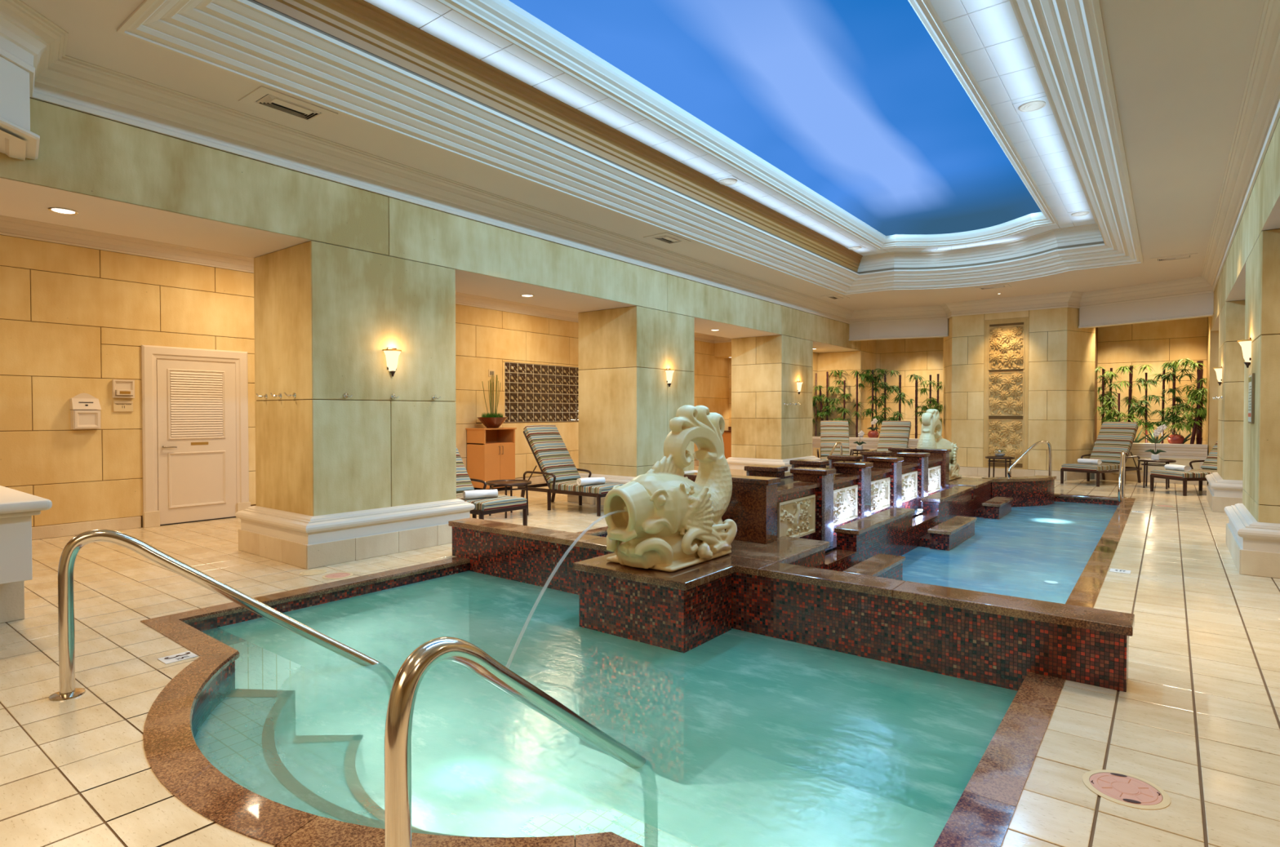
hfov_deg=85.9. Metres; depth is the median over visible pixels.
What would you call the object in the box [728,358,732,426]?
wall
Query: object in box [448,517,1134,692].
wall
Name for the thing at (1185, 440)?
spiky plant
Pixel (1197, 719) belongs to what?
floor
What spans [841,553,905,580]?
seat
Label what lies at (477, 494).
towel
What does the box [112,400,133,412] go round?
room sign
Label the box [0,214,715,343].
trim
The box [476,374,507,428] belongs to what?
potted plant
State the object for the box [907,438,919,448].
planter
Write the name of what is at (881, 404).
bamboo plant
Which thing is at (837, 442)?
grab rail
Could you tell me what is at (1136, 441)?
spiky plant
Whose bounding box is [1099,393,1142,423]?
bamboo plant
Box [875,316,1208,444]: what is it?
wall
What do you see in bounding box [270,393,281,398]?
robe hook
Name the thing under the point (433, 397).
robe hook
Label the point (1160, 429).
orchid
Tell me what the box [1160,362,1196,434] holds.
bamboo plant
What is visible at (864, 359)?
wall
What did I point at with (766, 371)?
column
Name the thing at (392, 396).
robe hook
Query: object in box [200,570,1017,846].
water
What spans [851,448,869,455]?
side table
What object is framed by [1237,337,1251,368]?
wall sconce
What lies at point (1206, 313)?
trim
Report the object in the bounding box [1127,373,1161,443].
bamboo plant
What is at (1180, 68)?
ceiling
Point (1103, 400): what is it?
bamboo plant
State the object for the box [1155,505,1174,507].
lid
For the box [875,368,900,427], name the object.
bamboo plant
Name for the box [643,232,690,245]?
ceiling vent
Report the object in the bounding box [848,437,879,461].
planter
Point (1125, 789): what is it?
lid
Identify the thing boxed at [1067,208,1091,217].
ceiling speaker
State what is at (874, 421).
orchid
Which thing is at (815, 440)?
planter
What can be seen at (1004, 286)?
ceiling vent
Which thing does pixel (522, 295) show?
recessed light
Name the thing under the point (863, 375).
bamboo plant
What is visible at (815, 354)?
wall
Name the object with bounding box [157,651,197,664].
depth marker
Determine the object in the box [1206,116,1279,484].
wall
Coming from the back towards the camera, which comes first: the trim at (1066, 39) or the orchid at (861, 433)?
the orchid at (861, 433)
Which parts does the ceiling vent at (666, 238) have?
blank plate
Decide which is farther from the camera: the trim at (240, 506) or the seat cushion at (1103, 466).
the seat cushion at (1103, 466)
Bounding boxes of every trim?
[0,0,1279,324]
[0,55,30,130]
[0,116,39,160]
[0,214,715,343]
[116,0,1143,295]
[141,345,248,512]
[142,511,159,528]
[236,502,250,511]
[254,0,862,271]
[435,0,1057,249]
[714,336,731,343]
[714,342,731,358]
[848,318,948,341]
[848,334,947,341]
[857,0,1102,272]
[1078,312,1213,328]
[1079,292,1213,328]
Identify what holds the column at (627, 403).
on the floor
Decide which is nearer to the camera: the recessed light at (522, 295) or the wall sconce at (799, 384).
the recessed light at (522, 295)
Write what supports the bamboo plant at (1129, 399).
on the planter at (1184, 454)
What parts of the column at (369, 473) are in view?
moulding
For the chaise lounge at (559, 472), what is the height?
1.214 m
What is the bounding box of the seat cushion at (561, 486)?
[549,480,626,494]
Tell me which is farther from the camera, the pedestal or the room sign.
the room sign
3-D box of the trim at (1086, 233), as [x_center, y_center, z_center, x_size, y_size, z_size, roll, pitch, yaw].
[2.590,-3.053,7.991,4.120,0.290,12.081,1,1,38]
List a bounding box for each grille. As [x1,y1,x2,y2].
[720,179,735,184]
[1021,102,1043,111]
[1072,212,1087,215]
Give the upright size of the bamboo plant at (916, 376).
1.601 m
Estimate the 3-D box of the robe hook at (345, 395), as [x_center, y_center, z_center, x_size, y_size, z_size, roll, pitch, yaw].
[-2.765,-0.268,6.491,0.095,0.056,0.071,1,1,38]
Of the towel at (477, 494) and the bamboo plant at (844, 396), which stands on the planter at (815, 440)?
the bamboo plant at (844, 396)
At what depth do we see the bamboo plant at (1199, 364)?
13.54 m
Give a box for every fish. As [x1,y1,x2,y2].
[603,404,737,572]
[916,408,961,480]
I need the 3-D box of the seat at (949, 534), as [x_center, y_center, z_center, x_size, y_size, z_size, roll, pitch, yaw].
[3.668,1.720,8.152,0.354,1.100,1.390,1,1,38]
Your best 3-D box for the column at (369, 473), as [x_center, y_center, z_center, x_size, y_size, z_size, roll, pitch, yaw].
[-2.968,-0.201,7.266,1.446,2.970,1.876,1,1,38]
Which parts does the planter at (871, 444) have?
panel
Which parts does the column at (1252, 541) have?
moulding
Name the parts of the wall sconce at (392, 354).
lamp shade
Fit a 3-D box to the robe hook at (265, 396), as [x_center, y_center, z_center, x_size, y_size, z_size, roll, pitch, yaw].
[-3.750,-0.273,6.797,0.071,0.056,0.095,1,1,38]
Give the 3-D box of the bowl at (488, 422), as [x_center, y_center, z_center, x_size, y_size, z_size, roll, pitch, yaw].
[-2.628,-0.016,12.245,0.550,0.190,0.550,1,1,38]
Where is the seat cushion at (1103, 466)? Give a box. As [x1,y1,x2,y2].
[1061,462,1119,471]
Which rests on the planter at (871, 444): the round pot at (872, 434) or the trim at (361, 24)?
the round pot at (872, 434)
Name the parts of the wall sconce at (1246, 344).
lamp shade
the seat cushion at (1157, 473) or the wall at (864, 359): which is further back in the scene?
the wall at (864, 359)
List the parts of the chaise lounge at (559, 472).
leg, frame, cross rail, armrest, leg, leg, rail, leg, armrest, leg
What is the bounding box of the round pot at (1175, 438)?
[1167,434,1184,444]
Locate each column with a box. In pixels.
[235,240,475,569]
[567,306,697,505]
[725,334,821,475]
[1205,300,1245,512]
[1224,228,1279,578]
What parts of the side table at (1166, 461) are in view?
leg, leg, leg, leg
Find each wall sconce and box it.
[382,347,401,377]
[665,368,675,386]
[796,381,803,394]
[1213,366,1222,386]
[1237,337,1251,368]
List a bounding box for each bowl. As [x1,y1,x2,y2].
[476,417,507,428]
[991,449,1008,457]
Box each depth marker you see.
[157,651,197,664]
[1109,568,1131,573]
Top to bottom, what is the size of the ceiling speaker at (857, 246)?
0.020 m
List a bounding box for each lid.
[299,569,326,575]
[322,572,353,579]
[1082,769,1170,809]
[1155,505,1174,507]
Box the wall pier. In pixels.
[942,307,1097,480]
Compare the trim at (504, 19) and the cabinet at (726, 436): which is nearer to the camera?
the trim at (504, 19)
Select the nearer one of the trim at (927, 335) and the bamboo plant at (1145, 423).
the bamboo plant at (1145, 423)
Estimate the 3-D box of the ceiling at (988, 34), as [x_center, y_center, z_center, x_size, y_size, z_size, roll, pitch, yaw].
[2.590,-3.179,7.989,3.820,0.010,11.781,1,1,38]
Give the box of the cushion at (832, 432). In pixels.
[820,420,849,457]
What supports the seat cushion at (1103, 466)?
on the chaise lounge at (1113, 438)
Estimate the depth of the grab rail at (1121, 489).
10.98 m
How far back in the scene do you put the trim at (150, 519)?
8.39 m
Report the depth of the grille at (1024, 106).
6.80 m
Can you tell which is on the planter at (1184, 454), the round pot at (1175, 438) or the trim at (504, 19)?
the round pot at (1175, 438)
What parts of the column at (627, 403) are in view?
moulding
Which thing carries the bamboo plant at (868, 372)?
on the planter at (871, 444)
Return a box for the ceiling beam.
[0,97,861,353]
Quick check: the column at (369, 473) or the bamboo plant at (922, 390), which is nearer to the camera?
the column at (369, 473)
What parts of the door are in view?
panel moulding, panel moulding, name plate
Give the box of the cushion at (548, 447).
[523,425,581,483]
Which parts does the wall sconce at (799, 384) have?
lamp shade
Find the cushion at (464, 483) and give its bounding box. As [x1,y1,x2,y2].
[456,447,474,493]
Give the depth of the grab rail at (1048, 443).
11.82 m
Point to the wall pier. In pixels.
(1013, 382)
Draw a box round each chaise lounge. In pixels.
[456,447,527,525]
[517,425,626,516]
[817,420,853,466]
[871,421,911,451]
[1060,422,1142,487]
[1150,441,1217,496]
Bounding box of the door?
[156,360,236,525]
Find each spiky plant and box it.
[1133,429,1150,443]
[1142,429,1170,443]
[1167,430,1191,444]
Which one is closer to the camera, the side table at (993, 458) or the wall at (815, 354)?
the side table at (993, 458)
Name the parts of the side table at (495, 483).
leg, leg, leg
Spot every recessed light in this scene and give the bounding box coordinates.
[47,208,78,214]
[520,294,534,297]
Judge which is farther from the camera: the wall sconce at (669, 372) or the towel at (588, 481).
the wall sconce at (669, 372)
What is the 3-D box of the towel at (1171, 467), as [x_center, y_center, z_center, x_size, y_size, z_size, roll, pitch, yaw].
[9.300,0.765,11.886,0.149,0.103,0.382,0,1,-7]
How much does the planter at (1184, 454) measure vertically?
0.780 m
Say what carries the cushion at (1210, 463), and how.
on the chaise lounge at (1209, 466)
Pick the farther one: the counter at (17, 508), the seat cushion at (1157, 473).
the seat cushion at (1157, 473)
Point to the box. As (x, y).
(85, 409)
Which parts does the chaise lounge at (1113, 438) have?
leg, cross rail, leg, leg, rail, frame, armrest, leg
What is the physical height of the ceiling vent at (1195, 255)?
0.016 m
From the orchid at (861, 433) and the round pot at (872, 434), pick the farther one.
the round pot at (872, 434)
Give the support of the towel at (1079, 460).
on the chaise lounge at (1113, 438)
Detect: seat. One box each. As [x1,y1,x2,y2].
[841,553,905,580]
[919,515,977,551]
[973,497,1013,519]
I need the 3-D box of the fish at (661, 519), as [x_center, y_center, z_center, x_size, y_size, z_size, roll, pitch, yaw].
[0.253,0.418,5.041,0.658,1.110,1.389,1,1,40]
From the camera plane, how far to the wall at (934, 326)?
16.22 m
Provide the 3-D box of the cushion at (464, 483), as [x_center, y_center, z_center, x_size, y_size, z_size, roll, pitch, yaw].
[-2.524,0.465,8.677,0.597,0.828,0.630,1,1,38]
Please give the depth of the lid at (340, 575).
5.88 m
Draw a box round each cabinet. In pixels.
[465,427,516,491]
[722,426,731,458]
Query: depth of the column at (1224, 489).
9.67 m
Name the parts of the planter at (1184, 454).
panel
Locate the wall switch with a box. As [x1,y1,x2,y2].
[488,369,494,377]
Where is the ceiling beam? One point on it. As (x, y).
(121, 179)
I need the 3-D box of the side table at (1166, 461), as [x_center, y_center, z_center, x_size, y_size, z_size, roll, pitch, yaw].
[9.593,0.935,12.761,0.580,0.520,0.580,0,1,20]
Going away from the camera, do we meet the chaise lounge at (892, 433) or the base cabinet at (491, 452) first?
the base cabinet at (491, 452)
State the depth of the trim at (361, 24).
6.45 m
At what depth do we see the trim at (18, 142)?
4.39 m
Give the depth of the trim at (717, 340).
18.65 m
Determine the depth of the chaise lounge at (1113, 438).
13.66 m
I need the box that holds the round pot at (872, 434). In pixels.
[867,430,879,438]
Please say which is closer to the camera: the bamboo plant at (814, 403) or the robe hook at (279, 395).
the robe hook at (279, 395)
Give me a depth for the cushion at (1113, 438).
13.76 m
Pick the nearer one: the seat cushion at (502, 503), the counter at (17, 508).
the counter at (17, 508)
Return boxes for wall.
[0,234,728,527]
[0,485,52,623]
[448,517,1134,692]
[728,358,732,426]
[812,352,817,436]
[817,340,875,437]
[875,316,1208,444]
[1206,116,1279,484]
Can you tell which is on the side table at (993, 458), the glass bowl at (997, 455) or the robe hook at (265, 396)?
the glass bowl at (997, 455)
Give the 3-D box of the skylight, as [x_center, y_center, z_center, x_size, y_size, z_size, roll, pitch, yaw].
[2.590,-3.393,7.986,2.820,0.390,10.780,1,1,38]
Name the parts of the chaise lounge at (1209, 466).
leg, cross rail, leg, rail, armrest, leg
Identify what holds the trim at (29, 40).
attached to the ceiling beam
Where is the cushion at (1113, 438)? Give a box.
[1089,422,1137,463]
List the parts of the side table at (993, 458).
leg, leg, leg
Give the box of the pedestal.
[573,552,734,653]
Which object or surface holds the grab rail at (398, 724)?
on the pool border
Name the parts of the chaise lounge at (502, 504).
rail, armrest, leg, cross rail, leg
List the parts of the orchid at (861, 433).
pot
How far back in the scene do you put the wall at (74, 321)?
8.13 m
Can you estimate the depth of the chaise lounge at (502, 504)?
8.09 m
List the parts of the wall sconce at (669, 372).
lamp shade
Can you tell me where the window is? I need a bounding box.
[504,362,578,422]
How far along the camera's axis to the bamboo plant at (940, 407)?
16.34 m
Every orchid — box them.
[853,430,866,449]
[866,417,879,430]
[1145,424,1167,460]
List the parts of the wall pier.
skirting stone, skirting stone, carved panel, panel frame, carved panel, carved panel, skirting stone, skirting stone, skirting stone, skirting stone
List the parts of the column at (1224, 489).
moulding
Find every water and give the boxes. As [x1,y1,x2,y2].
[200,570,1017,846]
[901,501,1118,604]
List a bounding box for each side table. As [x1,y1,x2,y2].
[486,480,531,518]
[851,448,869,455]
[985,456,1014,477]
[1137,458,1176,489]
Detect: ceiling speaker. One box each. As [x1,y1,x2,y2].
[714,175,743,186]
[845,244,865,250]
[1013,95,1050,115]
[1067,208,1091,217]
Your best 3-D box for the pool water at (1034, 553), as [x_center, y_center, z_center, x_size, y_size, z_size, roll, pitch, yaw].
[3.167,1.372,8.942,4.720,0.001,9.200,1,1,38]
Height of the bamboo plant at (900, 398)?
1.584 m
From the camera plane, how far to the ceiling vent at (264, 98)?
5.48 m
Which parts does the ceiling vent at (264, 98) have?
blank plate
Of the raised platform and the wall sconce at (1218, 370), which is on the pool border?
the raised platform
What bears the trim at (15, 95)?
attached to the ceiling beam
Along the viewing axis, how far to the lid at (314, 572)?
5.99 m
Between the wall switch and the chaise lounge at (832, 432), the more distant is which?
the chaise lounge at (832, 432)
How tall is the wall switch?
0.130 m
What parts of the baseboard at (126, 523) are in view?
skirting stone, skirting stone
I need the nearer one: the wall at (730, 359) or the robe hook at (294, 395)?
the robe hook at (294, 395)
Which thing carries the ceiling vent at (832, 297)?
in the ceiling at (1180, 68)
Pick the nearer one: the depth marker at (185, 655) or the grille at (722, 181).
the depth marker at (185, 655)
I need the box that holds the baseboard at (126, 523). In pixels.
[31,460,698,540]
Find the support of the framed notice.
attached to the column at (1252, 541)
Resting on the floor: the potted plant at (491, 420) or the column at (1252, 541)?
the column at (1252, 541)
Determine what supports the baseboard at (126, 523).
attached to the wall at (74, 321)
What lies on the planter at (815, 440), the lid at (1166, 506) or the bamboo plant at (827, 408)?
the bamboo plant at (827, 408)
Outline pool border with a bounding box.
[140,493,1135,846]
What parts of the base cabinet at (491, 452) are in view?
door, door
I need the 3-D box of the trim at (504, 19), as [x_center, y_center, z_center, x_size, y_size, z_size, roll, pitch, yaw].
[2.590,-3.230,7.988,2.840,0.195,10.800,1,1,38]
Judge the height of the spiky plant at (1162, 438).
0.352 m
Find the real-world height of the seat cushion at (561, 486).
0.111 m
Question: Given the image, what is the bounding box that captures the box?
[69,393,101,429]
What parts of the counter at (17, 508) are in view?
neck moulding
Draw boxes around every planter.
[812,436,820,458]
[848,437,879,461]
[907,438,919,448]
[1094,442,1207,484]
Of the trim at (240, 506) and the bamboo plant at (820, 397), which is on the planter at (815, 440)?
the bamboo plant at (820, 397)
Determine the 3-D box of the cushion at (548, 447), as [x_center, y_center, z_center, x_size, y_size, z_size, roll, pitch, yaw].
[-1.305,0.440,10.261,0.597,0.828,0.630,1,1,38]
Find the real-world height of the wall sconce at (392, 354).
0.290 m
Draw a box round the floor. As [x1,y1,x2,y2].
[0,465,1279,846]
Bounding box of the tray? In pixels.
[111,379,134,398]
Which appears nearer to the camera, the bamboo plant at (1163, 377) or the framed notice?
the framed notice
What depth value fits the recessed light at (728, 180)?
8.99 m
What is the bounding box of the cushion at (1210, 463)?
[1200,441,1217,470]
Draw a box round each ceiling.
[21,0,1265,311]
[364,0,1095,256]
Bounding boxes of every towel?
[462,488,497,499]
[576,477,605,485]
[1077,458,1102,464]
[1164,464,1191,471]
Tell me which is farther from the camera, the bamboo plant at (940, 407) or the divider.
the bamboo plant at (940, 407)
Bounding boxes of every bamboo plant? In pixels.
[812,373,824,436]
[812,386,831,421]
[820,369,847,421]
[827,380,853,430]
[850,369,871,437]
[861,368,888,428]
[863,376,885,431]
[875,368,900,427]
[885,374,909,421]
[897,373,928,439]
[913,374,942,424]
[920,373,943,423]
[1093,366,1123,426]
[1098,368,1127,422]
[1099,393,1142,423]
[1113,364,1156,422]
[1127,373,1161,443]
[1148,364,1182,443]
[1160,358,1207,444]
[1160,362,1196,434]
[1167,387,1207,444]
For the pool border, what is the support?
in the floor
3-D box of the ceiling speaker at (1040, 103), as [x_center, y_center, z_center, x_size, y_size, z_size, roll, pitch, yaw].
[3.885,-3.145,6.803,0.300,0.020,0.300,1,1,38]
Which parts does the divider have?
carved panel, carved panel, carved panel, carved panel, carved panel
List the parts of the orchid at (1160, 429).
pot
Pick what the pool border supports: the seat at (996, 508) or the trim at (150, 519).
the seat at (996, 508)
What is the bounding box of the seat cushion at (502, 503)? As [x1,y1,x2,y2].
[456,492,526,511]
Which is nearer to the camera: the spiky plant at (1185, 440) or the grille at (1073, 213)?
the grille at (1073, 213)
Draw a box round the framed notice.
[1248,373,1254,423]
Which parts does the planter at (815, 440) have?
panel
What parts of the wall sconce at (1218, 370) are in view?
lamp shade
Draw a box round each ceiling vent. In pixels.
[238,85,337,126]
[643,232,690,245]
[821,293,849,300]
[973,284,1011,290]
[1151,253,1197,262]
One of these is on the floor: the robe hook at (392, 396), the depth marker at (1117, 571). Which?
the depth marker at (1117, 571)
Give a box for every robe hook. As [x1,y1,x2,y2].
[256,393,267,399]
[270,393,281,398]
[284,392,296,398]
[342,392,352,398]
[390,393,399,399]
[431,394,440,399]
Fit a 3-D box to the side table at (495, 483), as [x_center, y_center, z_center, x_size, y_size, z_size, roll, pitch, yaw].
[-1.785,1.019,9.340,0.620,0.460,0.620,0,1,20]
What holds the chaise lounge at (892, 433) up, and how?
on the floor
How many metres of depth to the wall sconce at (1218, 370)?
10.21 m
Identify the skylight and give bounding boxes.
[508,0,1041,235]
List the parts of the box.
lid, frame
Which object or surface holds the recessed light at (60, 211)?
in the ceiling beam
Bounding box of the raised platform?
[949,475,1056,513]
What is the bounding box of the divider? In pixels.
[684,447,973,571]
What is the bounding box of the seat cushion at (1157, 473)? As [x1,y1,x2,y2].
[1150,469,1217,478]
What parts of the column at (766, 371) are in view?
moulding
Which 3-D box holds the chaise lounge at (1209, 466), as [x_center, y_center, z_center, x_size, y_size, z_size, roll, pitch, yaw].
[9.882,0.606,11.924,1.637,1.214,0.794,0,1,-5]
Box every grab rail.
[48,529,379,701]
[384,636,657,846]
[826,441,842,460]
[1007,440,1051,477]
[1117,451,1127,502]
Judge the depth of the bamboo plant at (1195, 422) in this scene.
13.41 m

